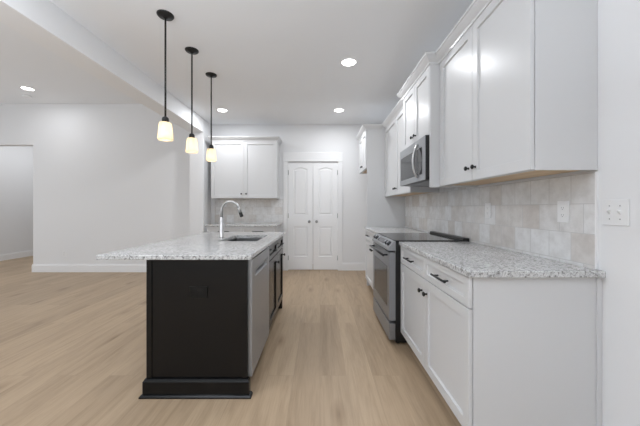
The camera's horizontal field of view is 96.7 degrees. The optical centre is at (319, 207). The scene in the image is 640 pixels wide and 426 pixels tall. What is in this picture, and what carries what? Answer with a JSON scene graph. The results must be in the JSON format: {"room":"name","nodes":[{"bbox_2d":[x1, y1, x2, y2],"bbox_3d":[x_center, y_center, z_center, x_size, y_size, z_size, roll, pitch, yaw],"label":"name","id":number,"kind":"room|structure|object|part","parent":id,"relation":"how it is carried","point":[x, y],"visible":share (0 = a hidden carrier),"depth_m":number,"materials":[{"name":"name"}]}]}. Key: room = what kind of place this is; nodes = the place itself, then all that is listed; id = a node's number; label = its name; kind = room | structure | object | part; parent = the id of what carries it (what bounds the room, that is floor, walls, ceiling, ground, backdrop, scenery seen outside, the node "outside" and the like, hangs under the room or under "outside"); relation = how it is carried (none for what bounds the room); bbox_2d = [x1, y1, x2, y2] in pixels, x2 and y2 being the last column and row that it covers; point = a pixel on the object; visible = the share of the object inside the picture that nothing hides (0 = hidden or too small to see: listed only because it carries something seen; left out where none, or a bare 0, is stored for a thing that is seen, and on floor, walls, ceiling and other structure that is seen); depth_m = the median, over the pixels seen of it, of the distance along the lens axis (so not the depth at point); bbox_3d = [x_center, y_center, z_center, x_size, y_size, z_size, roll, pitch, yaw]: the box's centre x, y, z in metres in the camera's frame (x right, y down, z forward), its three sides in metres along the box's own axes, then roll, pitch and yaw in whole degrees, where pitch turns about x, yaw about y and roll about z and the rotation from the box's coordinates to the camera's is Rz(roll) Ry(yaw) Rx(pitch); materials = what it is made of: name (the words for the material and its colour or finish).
{"room":"kitchen","nodes":[
{"label":"kitchen","id":0,"kind":"room"},
{"bbox_2d":[0,146,32,253],"bbox_3d":[-7.375,-0.380,3.500,0.150,3.180,13.000,0,0,0],"label":"wall","id":1,"kind":"structure","parent":0,"point":[16,162],"depth_m":6.84,"materials":[{"name":"white paint"}]},
{"bbox_2d":[0,250,32,260],"bbox_3d":[-7.293,1.135,4.900,0.014,0.150,9.800,0,0,0],"label":"baseboard","id":2,"kind":"structure","parent":1,"relation":"attached to","point":[8,256],"depth_m":6.82,"materials":[{"name":"white paint"}]},
{"bbox_2d":[0,22,139,103],"bbox_3d":[-4.932,-2.045,3.500,5.136,0.150,13.000,0,0,0],"label":"ceiling","id":3,"kind":"structure","parent":0,"point":[23,62],"depth_m":4.33,"materials":[{"name":"white paint"}]},
{"bbox_2d":[22,94,31,97],"bbox_3d":[-5.130,-1.954,4.980,0.128,0.032,0.128,0,0,0],"label":"smoke detector","id":4,"kind":"object","parent":3,"relation":"attached to","point":[23,95],"visible":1,"depth_m":4.95,"materials":[{"name":"white plastic"}]},
{"bbox_2d":[19,86,35,90],"bbox_3d":[-4.820,-1.967,4.690,0.192,0.006,0.192,0,0,0],"label":"recessed light","id":5,"kind":"object","parent":3,"relation":"in","point":[21,87],"visible":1,"depth_m":4.68,"materials":[{"name":"white"}]},
{"bbox_2d":[0,104,189,263],"bbox_3d":[-4.832,-0.380,5.440,4.936,3.180,0.130,0,0,0],"label":"wall","id":6,"kind":"structure","parent":0,"point":[104,181],"depth_m":5.38,"materials":[{"name":"white paint"}]},
{"bbox_2d":[32,264,145,271],"bbox_3d":[-3.900,1.135,5.432,3.070,0.150,0.142,0,0,0],"label":"baseboard","id":7,"kind":"structure","parent":6,"relation":"attached to","point":[35,267],"depth_m":5.36,"materials":[{"name":"white paint"}]},
{"bbox_2d":[0,0,202,131],"bbox_3d":[-2.238,-1.722,1.075,0.252,0.696,8.150,0,0,0],"label":"beam","id":8,"kind":"structure","parent":0,"point":[44,23],"depth_m":2.64,"materials":[{"name":"white paint"}]},
{"bbox_2d":[0,256,460,425],"bbox_3d":[-2.982,1.260,3.500,9.035,0.100,13.000,0,0,0],"label":"floor","id":9,"kind":"structure","parent":0,"point":[73,344],"depth_m":2.20,"materials":[{"name":"brown wood"}]},
{"bbox_2d":[190,119,210,234],"bbox_3d":[-2.238,-0.430,5.396,0.252,3.280,0.489,0,0,0],"label":"post","id":10,"kind":"object","parent":9,"relation":"on","point":[200,169],"visible":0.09,"depth_m":5.15,"materials":[{"name":"white paint"}]},
{"bbox_2d":[138,236,284,398],"bbox_3d":[-0.782,0.768,2.638,0.737,0.883,1.674,0,0,0],"label":"kitchen island","id":11,"kind":"object","parent":9,"relation":"on","point":[197,348],"visible":0.84,"depth_m":1.84,"materials":[{"name":"black paint"}]},
{"bbox_3d":[-1.102,0.713,1.835,0.034,0.771,0.006,0,0,0],"label":"corner trim","id":12,"kind":"part","parent":11,"relation":"part of","materials":[{"name":"black paint"}]},
{"bbox_2d":[96,232,284,259],"bbox_3d":[-0.917,0.310,2.639,0.969,0.030,1.715,0,0,0],"label":"island countertop","id":13,"kind":"structure","parent":11,"relation":"on","point":[206,245],"depth_m":2.08,"materials":[{"name":"stone"}]},
{"bbox_2d":[219,200,242,237],"bbox_3d":[-0.890,0.108,2.865,0.246,0.373,0.086,0,0,0],"label":"faucet","id":14,"kind":"object","parent":13,"relation":"on","point":[221,218],"visible":1,"depth_m":2.84,"materials":[{"name":"silver metal"}]},
{"bbox_3d":[-0.902,0.008,2.850,0.193,0.173,0.026,0,0,0],"label":"spout","id":15,"kind":"part","parent":14,"relation":"part of","materials":[{"name":"silver metal"}]},
{"bbox_2d":[229,238,261,240],"bbox_3d":[-0.739,0.431,2.805,0.383,0.206,0.590,0,0,0],"label":"sink","id":16,"kind":"object","parent":13,"relation":"in","point":[234,239],"visible":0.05,"depth_m":3.09,"materials":[{"name":"silver metal"}]},
{"bbox_3d":[-0.794,1.200,2.638,0.713,0.019,1.674,0,0,0],"label":"shoe moulding","id":17,"kind":"part","parent":11,"relation":"part of","materials":[{"name":"black paint"}]},
{"bbox_2d":[189,287,206,297],"bbox_3d":[-0.785,0.543,1.833,0.116,0.072,0.008,0,0,0],"label":"outlet","id":18,"kind":"object","parent":11,"relation":"attached to","point":[194,292],"visible":1,"depth_m":1.83,"materials":[{"name":"black plastic"}]},
{"bbox_3d":[-0.486,0.713,1.835,0.034,0.771,0.006,0,0,0],"label":"corner trim","id":19,"kind":"part","parent":11,"relation":"part of","materials":[{"name":"black paint"}]},
{"bbox_3d":[-0.459,0.404,2.745,0.019,0.139,0.470,0,0,0],"label":"false drawer","id":20,"kind":"part","parent":11,"relation":"part of","materials":[{"name":"black paint"}]},
{"bbox_3d":[-0.459,0.779,2.745,0.019,0.597,0.470,0,0,0],"label":"door","id":21,"kind":"part","parent":11,"relation":"part of","materials":[{"name":"black paint"}]},
{"bbox_3d":[-0.459,0.404,3.219,0.019,0.139,0.469,0,0,0],"label":"false drawer","id":22,"kind":"part","parent":11,"relation":"part of","materials":[{"name":"black paint"}]},
{"bbox_3d":[-0.459,0.779,3.219,0.019,0.597,0.469,0,0,0],"label":"door","id":23,"kind":"part","parent":11,"relation":"part of","materials":[{"name":"black paint"}]},
{"bbox_2d":[207,226,279,231],"bbox_3d":[-1.365,0.768,5.194,1.180,0.883,0.629,0,0,0],"label":"base cabinet","id":24,"kind":"object","parent":9,"relation":"on","point":[209,229],"visible":0.23,"depth_m":4.92,"materials":[{"name":"white paint"}]},
{"bbox_3d":[-1.659,0.405,4.925,0.585,0.147,0.019,0,0,0],"label":"drawer","id":25,"kind":"part","parent":24,"relation":"part of","materials":[{"name":"white paint"}]},
{"bbox_2d":[205,223,280,226],"bbox_3d":[-1.363,0.310,5.202,1.225,0.030,0.614,0,0,0],"label":"countertop","id":26,"kind":"structure","parent":24,"relation":"on","point":[217,224],"depth_m":4.89,"materials":[{"name":"stone"}]},
{"bbox_3d":[-1.071,0.405,4.925,0.585,0.147,0.019,0,0,0],"label":"drawer","id":27,"kind":"part","parent":24,"relation":"part of","materials":[{"name":"white paint"}]},
{"bbox_2d":[248,247,268,375],"bbox_3d":[-0.737,0.775,2.173,0.586,0.870,0.622,0,0,0],"label":"dishwasher","id":28,"kind":"object","parent":9,"relation":"on","point":[258,266],"visible":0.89,"depth_m":2.02,"materials":[{"name":"silver metal"}]},
{"bbox_2d":[365,229,374,288],"bbox_3d":[0.997,0.768,3.857,0.651,0.883,1.153,0,0,0],"label":"base cabinet","id":29,"kind":"object","parent":9,"relation":"on","point":[369,235],"visible":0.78,"depth_m":4.14,"materials":[{"name":"white paint"}]},
{"bbox_3d":[0.718,0.405,4.145,0.019,0.145,0.571,0,0,0],"label":"drawer","id":30,"kind":"part","parent":29,"relation":"part of","materials":[{"name":"white paint"}]},
{"bbox_3d":[0.718,0.787,4.145,0.019,0.606,0.571,0,0,0],"label":"door","id":31,"kind":"part","parent":29,"relation":"part of","materials":[{"name":"white paint"}]},
{"bbox_3d":[0.718,0.787,3.570,0.019,0.606,0.571,0,0,0],"label":"door","id":32,"kind":"part","parent":29,"relation":"part of","materials":[{"name":"white paint"}]},
{"bbox_2d":[365,227,428,233],"bbox_3d":[1.009,0.310,3.857,0.630,0.030,1.157,0,0,0],"label":"countertop","id":33,"kind":"structure","parent":29,"relation":"on","point":[376,230],"depth_m":3.74,"materials":[{"name":"stone"}]},
{"bbox_2d":[356,124,404,285],"bbox_3d":[1.000,-0.043,4.822,0.668,2.507,0.871,0,0,0],"label":"tall cabinet","id":34,"kind":"object","parent":9,"relation":"on","point":[382,211],"visible":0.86,"depth_m":4.44,"materials":[{"name":"white paint"}]},
{"bbox_3d":[0.728,-0.922,5.019,0.019,0.591,0.368,0,0,0],"label":"door","id":35,"kind":"part","parent":34,"relation":"part of","materials":[{"name":"white paint"}]},
{"bbox_3d":[0.728,-0.922,4.648,0.019,0.591,0.368,0,0,0],"label":"door","id":36,"kind":"part","parent":34,"relation":"part of","materials":[{"name":"white paint"}]},
{"bbox_3d":[1.000,-1.258,4.822,0.668,0.078,0.871,0,0,0],"label":"crown moulding","id":37,"kind":"part","parent":34,"relation":"part of","materials":[{"name":"white paint"}]},
{"bbox_2d":[369,231,468,342],"bbox_3d":[0.939,0.738,2.892,0.759,0.944,0.768,0,0,0],"label":"range","id":38,"kind":"object","parent":9,"relation":"on","point":[386,247],"visible":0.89,"depth_m":2.58,"materials":[{"name":"silver metal"}]},
{"bbox_3d":[0.586,0.425,2.892,0.053,0.022,0.660,0,0,0],"label":"oven handle","id":39,"kind":"part","parent":38,"relation":"part of","materials":[{"name":"black metal"}]},
{"bbox_3d":[0.639,1.093,2.892,0.055,0.143,0.756,0,0,0],"label":"warming drawer","id":40,"kind":"part","parent":38,"relation":"part of","materials":[{"name":"silver metal"}]},
{"bbox_3d":[0.639,0.695,2.892,0.055,0.606,0.756,0,0,0],"label":"oven door","id":41,"kind":"part","parent":38,"relation":"part of","materials":[{"name":"silver metal"}]},
{"bbox_3d":[0.636,0.336,2.892,0.064,0.084,0.760,0,0,0],"label":"control panel","id":42,"kind":"part","parent":38,"relation":"part of","materials":[{"name":"silver metal"}]},
{"bbox_2d":[378,233,462,242],"bbox_3d":[0.962,0.298,2.892,0.600,0.024,0.764,0,0,0],"label":"cooktop","id":43,"kind":"object","parent":38,"relation":"in","point":[392,237],"depth_m":2.76,"materials":[{"name":"black glass"}]},
{"bbox_2d":[401,246,601,425],"bbox_3d":[1.003,0.768,1.923,0.662,0.884,1.159,0,0,0],"label":"base cabinet","id":44,"kind":"object","parent":9,"relation":"on","point":[498,351],"visible":0.93,"depth_m":1.35,"materials":[{"name":"white paint"}]},
{"bbox_3d":[0.718,0.405,2.215,0.019,0.145,0.570,0,0,0],"label":"drawer","id":45,"kind":"part","parent":44,"relation":"part of","materials":[{"name":"white paint"}]},
{"bbox_3d":[0.718,0.787,2.215,0.019,0.606,0.570,0,0,0],"label":"door","id":46,"kind":"part","parent":44,"relation":"part of","materials":[{"name":"white paint"}]},
{"bbox_3d":[0.690,0.404,1.640,0.036,0.012,0.190,0,0,0],"label":"pull handle","id":47,"kind":"part","parent":44,"relation":"part of","materials":[{"name":"black metal"}]},
{"bbox_3d":[0.718,0.405,1.640,0.019,0.145,0.570,0,0,0],"label":"drawer","id":48,"kind":"part","parent":44,"relation":"part of","materials":[{"name":"white paint"}]},
{"bbox_3d":[0.718,0.787,1.640,0.019,0.606,0.570,0,0,0],"label":"door","id":49,"kind":"part","parent":44,"relation":"part of","materials":[{"name":"white paint"}]},
{"bbox_2d":[399,242,605,277],"bbox_3d":[1.014,0.310,1.915,0.640,0.030,1.179,0,0,0],"label":"countertop","id":50,"kind":"structure","parent":44,"relation":"on","point":[469,259],"depth_m":1.54,"materials":[{"name":"stone"}]},
{"bbox_3d":[1.025,0.768,1.351,0.596,0.883,0.001,0,0,0],"label":"panel","id":51,"kind":"part","parent":44,"relation":"part of","materials":[{"name":"white paint"}]},
{"bbox_3d":[1.321,0.768,1.347,0.025,0.884,0.006,0,0,0],"label":"scribe moulding","id":52,"kind":"part","parent":44,"relation":"part of","materials":[{"name":"white paint"}]},
{"bbox_2d":[49,0,473,124],"bbox_3d":[-0.288,-1.695,1.360,3.647,0.150,8.720,0,0,0],"label":"ceiling","id":53,"kind":"structure","parent":0,"point":[274,62],"depth_m":2.89,"materials":[{"name":"white paint"}]},
{"bbox_2d":[156,9,173,141],"bbox_3d":[-1.296,-1.094,2.385,0.132,1.050,0.132,0,0,0],"label":"pendant light","id":54,"kind":"object","parent":53,"relation":"hanging from","point":[165,132],"visible":1,"depth_m":2.37,"materials":[{"name":"white glass"}]},
{"bbox_3d":[-1.296,-1.177,2.385,0.015,0.830,0.015,0,0,0],"label":"rod","id":55,"kind":"part","parent":54,"relation":"part of","materials":[{"name":"black metal"}]},
{"bbox_3d":[-1.296,-0.642,2.385,0.119,0.147,0.119,0,0,0],"label":"lamp shade","id":56,"kind":"part","parent":54,"relation":"part of","materials":[{"name":"white glass"}]},
{"bbox_2d":[185,47,198,153],"bbox_3d":[-1.315,-1.094,2.920,0.132,1.050,0.132,0,0,0],"label":"pendant light","id":57,"kind":"object","parent":53,"relation":"hanging from","point":[191,142],"visible":1,"depth_m":2.91,"materials":[{"name":"white glass"}]},
{"bbox_3d":[-1.315,-1.177,2.920,0.015,0.830,0.015,0,0,0],"label":"rod","id":58,"kind":"part","parent":57,"relation":"part of","materials":[{"name":"black metal"}]},
{"bbox_3d":[-1.315,-0.642,2.920,0.119,0.147,0.119,0,0,0],"label":"lamp shade","id":59,"kind":"part","parent":57,"relation":"part of","materials":[{"name":"white glass"}]},
{"bbox_2d":[205,72,216,161],"bbox_3d":[-1.321,-1.094,3.455,0.132,1.050,0.132,0,0,0],"label":"pendant light","id":60,"kind":"object","parent":53,"relation":"hanging from","point":[211,153],"visible":1,"depth_m":3.43,"materials":[{"name":"white glass"}]},
{"bbox_3d":[-1.321,-0.642,3.455,0.119,0.147,0.119,0,0,0],"label":"lamp shade","id":61,"kind":"part","parent":60,"relation":"part of","materials":[{"name":"white glass"}]},
{"bbox_3d":[-1.321,-1.177,3.455,0.015,0.830,0.015,0,0,0],"label":"rod","id":62,"kind":"part","parent":60,"relation":"part of","materials":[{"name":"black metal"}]},
{"bbox_2d":[216,108,227,111],"bbox_3d":[-1.620,-1.617,4.710,0.192,0.006,0.192,0,0,0],"label":"recessed light","id":63,"kind":"object","parent":53,"relation":"in","point":[217,109],"visible":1,"depth_m":4.71,"materials":[{"name":"white plastic"}]},
{"bbox_2d":[333,108,344,111],"bbox_3d":[0.315,-1.617,4.710,0.192,0.006,0.192,0,0,0],"label":"recessed light","id":64,"kind":"object","parent":53,"relation":"in","point":[336,109],"visible":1,"depth_m":4.71,"materials":[{"name":"white plastic"}]},
{"bbox_2d":[340,58,356,66],"bbox_3d":[0.320,-1.617,3.160,0.192,0.006,0.192,0,0,0],"label":"recessed light","id":65,"kind":"object","parent":53,"relation":"in","point":[347,62],"visible":1,"depth_m":3.16,"materials":[{"name":"white paint"}]},
{"bbox_2d":[211,125,388,262],"bbox_3d":[-0.389,-0.205,5.580,3.447,2.830,0.120,0,0,0],"label":"wall","id":66,"kind":"structure","parent":0,"point":[295,138],"depth_m":5.52,"materials":[{"name":"white paint"}]},
{"bbox_2d":[207,136,281,198],"bbox_3d":[-1.387,-0.736,5.329,1.309,1.122,0.381,0,0,0],"label":"upper cabinet","id":67,"kind":"object","parent":66,"relation":"attached to","point":[245,167],"visible":0.98,"depth_m":5.20,"materials":[{"name":"white paint"}]},
{"bbox_3d":[-1.688,-0.698,5.199,0.599,1.041,0.019,0,0,0],"label":"door","id":68,"kind":"part","parent":67,"relation":"part of","materials":[{"name":"white paint"}]},
{"bbox_3d":[-1.387,-1.258,5.329,1.309,0.078,0.381,0,0,0],"label":"crown moulding","id":69,"kind":"part","parent":67,"relation":"part of","materials":[{"name":"white paint"}]},
{"bbox_3d":[-1.087,-0.698,5.199,0.599,1.041,0.019,0,0,0],"label":"door","id":70,"kind":"part","parent":67,"relation":"part of","materials":[{"name":"white paint"}]},
{"bbox_2d":[215,199,282,223],"bbox_3d":[-1.377,0.066,5.515,1.325,0.479,0.008,0,0,0],"label":"backsplash","id":71,"kind":"structure","parent":66,"relation":"attached to","point":[253,210],"depth_m":5.51,"materials":[{"name":"tile"}]},
{"bbox_2d":[283,152,342,270],"bbox_3d":[-0.138,0.068,5.553,1.156,2.285,0.174,0,0,0],"label":"door","id":72,"kind":"structure","parent":66,"relation":"in","point":[312,181],"depth_m":5.53,"materials":[{"name":"white paint"}]},
{"bbox_2d":[342,263,364,270],"bbox_3d":[0.883,1.135,5.513,0.902,0.150,0.014,0,0,0],"label":"baseboard","id":73,"kind":"structure","parent":66,"relation":"attached to","point":[345,266],"depth_m":5.51,"materials":[{"name":"white paint"}]},
{"bbox_2d":[393,0,639,425],"bbox_3d":[1.410,-0.205,1.360,0.150,2.830,8.720,0,0,0],"label":"wall","id":74,"kind":"structure","parent":0,"point":[618,20],"depth_m":1.26,"materials":[{"name":"white paint"}]},
{"bbox_2d":[382,93,438,196],"bbox_3d":[1.147,-0.736,3.810,0.374,1.122,1.248,0,0,0],"label":"upper cabinet","id":75,"kind":"object","parent":74,"relation":"attached to","point":[394,131],"visible":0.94,"depth_m":3.81,"materials":[{"name":"white paint"}]},
{"bbox_3d":[1.022,-0.698,4.122,0.019,1.041,0.620,0,0,0],"label":"door","id":76,"kind":"part","parent":75,"relation":"part of","materials":[{"name":"white paint"}]},
{"bbox_3d":[0.986,-1.258,3.810,0.052,0.078,1.248,0,0,0],"label":"crown moulding","id":77,"kind":"part","parent":75,"relation":"part of","materials":[{"name":"white paint"}]},
{"bbox_3d":[1.022,-0.698,3.498,0.019,1.041,0.620,0,0,0],"label":"door","id":78,"kind":"part","parent":75,"relation":"part of","materials":[{"name":"white paint"}]},
{"bbox_2d":[400,135,428,186],"bbox_3d":[1.081,-0.431,2.807,0.484,0.390,0.748,0,0,0],"label":"microwave","id":79,"kind":"object","parent":74,"relation":"attached to","point":[414,160],"visible":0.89,"depth_m":2.64,"materials":[{"name":"silver metal"}]},
{"bbox_3d":[0.871,-0.427,2.601,0.065,0.313,0.022,0,0,0],"label":"handle","id":80,"kind":"part","parent":79,"relation":"part of","materials":[{"name":"silver metal"}]},
{"bbox_3d":[0.897,-0.417,2.549,0.001,0.240,0.099,0,0,0],"label":"control panel","id":81,"kind":"part","parent":79,"relation":"part of","materials":[{"name":"black glass"}]},
{"bbox_2d":[397,52,476,186],"bbox_3d":[1.107,-0.737,2.808,0.454,1.121,0.897,0,0,0],"label":"upper cabinet","id":82,"kind":"object","parent":74,"relation":"attached to","point":[421,105],"visible":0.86,"depth_m":2.49,"materials":[{"name":"white paint"}]},
{"bbox_3d":[0.942,-0.924,2.994,0.019,0.588,0.371,0,0,0],"label":"door","id":83,"kind":"part","parent":82,"relation":"part of","materials":[{"name":"white paint"}]},
{"bbox_3d":[0.950,-1.258,2.808,0.140,0.078,0.897,0,0,0],"label":"crown moulding","id":84,"kind":"part","parent":82,"relation":"part of","materials":[{"name":"white paint"}]},
{"bbox_3d":[0.942,-0.924,2.619,0.019,0.588,0.371,0,0,0],"label":"door","id":85,"kind":"part","parent":82,"relation":"part of","materials":[{"name":"white paint"}]},
{"bbox_3d":[1.134,-0.708,2.421,0.400,1.063,0.020,0,0,0],"label":"panel","id":86,"kind":"part","parent":82,"relation":"part of","materials":[{"name":"white paint"}]},
{"bbox_2d":[405,172,596,269],"bbox_3d":[1.330,0.022,2.905,0.008,0.565,3.066,0,0,0],"label":"backsplash","id":87,"kind":"structure","parent":74,"relation":"attached to","point":[523,219],"depth_m":1.87,"materials":[{"name":"tile"}]},
{"bbox_2d":[485,203,490,217],"bbox_3d":[1.322,0.020,2.240,0.008,0.116,0.072,0,0,0],"label":"outlet","id":88,"kind":"object","parent":87,"relation":"attached to","point":[487,205],"visible":1,"depth_m":2.23,"materials":[{"name":"white plastic"}]},
{"bbox_2d":[557,201,568,222],"bbox_3d":[1.322,0.020,1.547,0.008,0.116,0.072,0,0,0],"label":"outlet","id":89,"kind":"object","parent":87,"relation":"attached to","point":[562,206],"visible":1,"depth_m":1.54,"materials":[{"name":"white plastic"}]},
{"bbox_2d":[436,0,597,185],"bbox_3d":[1.147,-0.740,1.861,0.374,1.114,1.094,0,0,0],"label":"upper cabinet","id":90,"kind":"object","parent":74,"relation":"attached to","point":[519,89],"visible":0.99,"depth_m":1.48,"materials":[{"name":"white paint"}]},
{"bbox_3d":[1.022,-0.702,2.151,0.019,1.033,0.511,0,0,0],"label":"door","id":91,"kind":"part","parent":90,"relation":"part of","materials":[{"name":"white paint"}]},
{"bbox_3d":[1.147,-1.258,1.861,0.374,0.078,1.094,0,0,0],"label":"crown moulding","id":92,"kind":"part","parent":90,"relation":"part of","materials":[{"name":"white paint"}]},
{"bbox_3d":[1.022,-0.702,1.629,0.019,1.033,0.523,0,0,0],"label":"door","id":93,"kind":"part","parent":90,"relation":"part of","materials":[{"name":"white paint"}]},
{"bbox_2d":[595,172,598,268],"bbox_3d":[1.329,0.060,1.367,0.010,0.468,0.010,0,0,0],"label":"trim","id":94,"kind":"structure","parent":74,"relation":"attached to","point":[596,173],"depth_m":1.36,"materials":[{"name":"white paint"}]},
{"bbox_2d":[602,199,629,225],"bbox_3d":[1.326,0.020,1.283,0.018,0.118,0.116,0,0,0],"label":"light switch","id":95,"kind":"object","parent":74,"relation":"attached to","point":[616,212],"visible":1,"depth_m":1.27,"materials":[{"name":"white plastic"}]}
]}

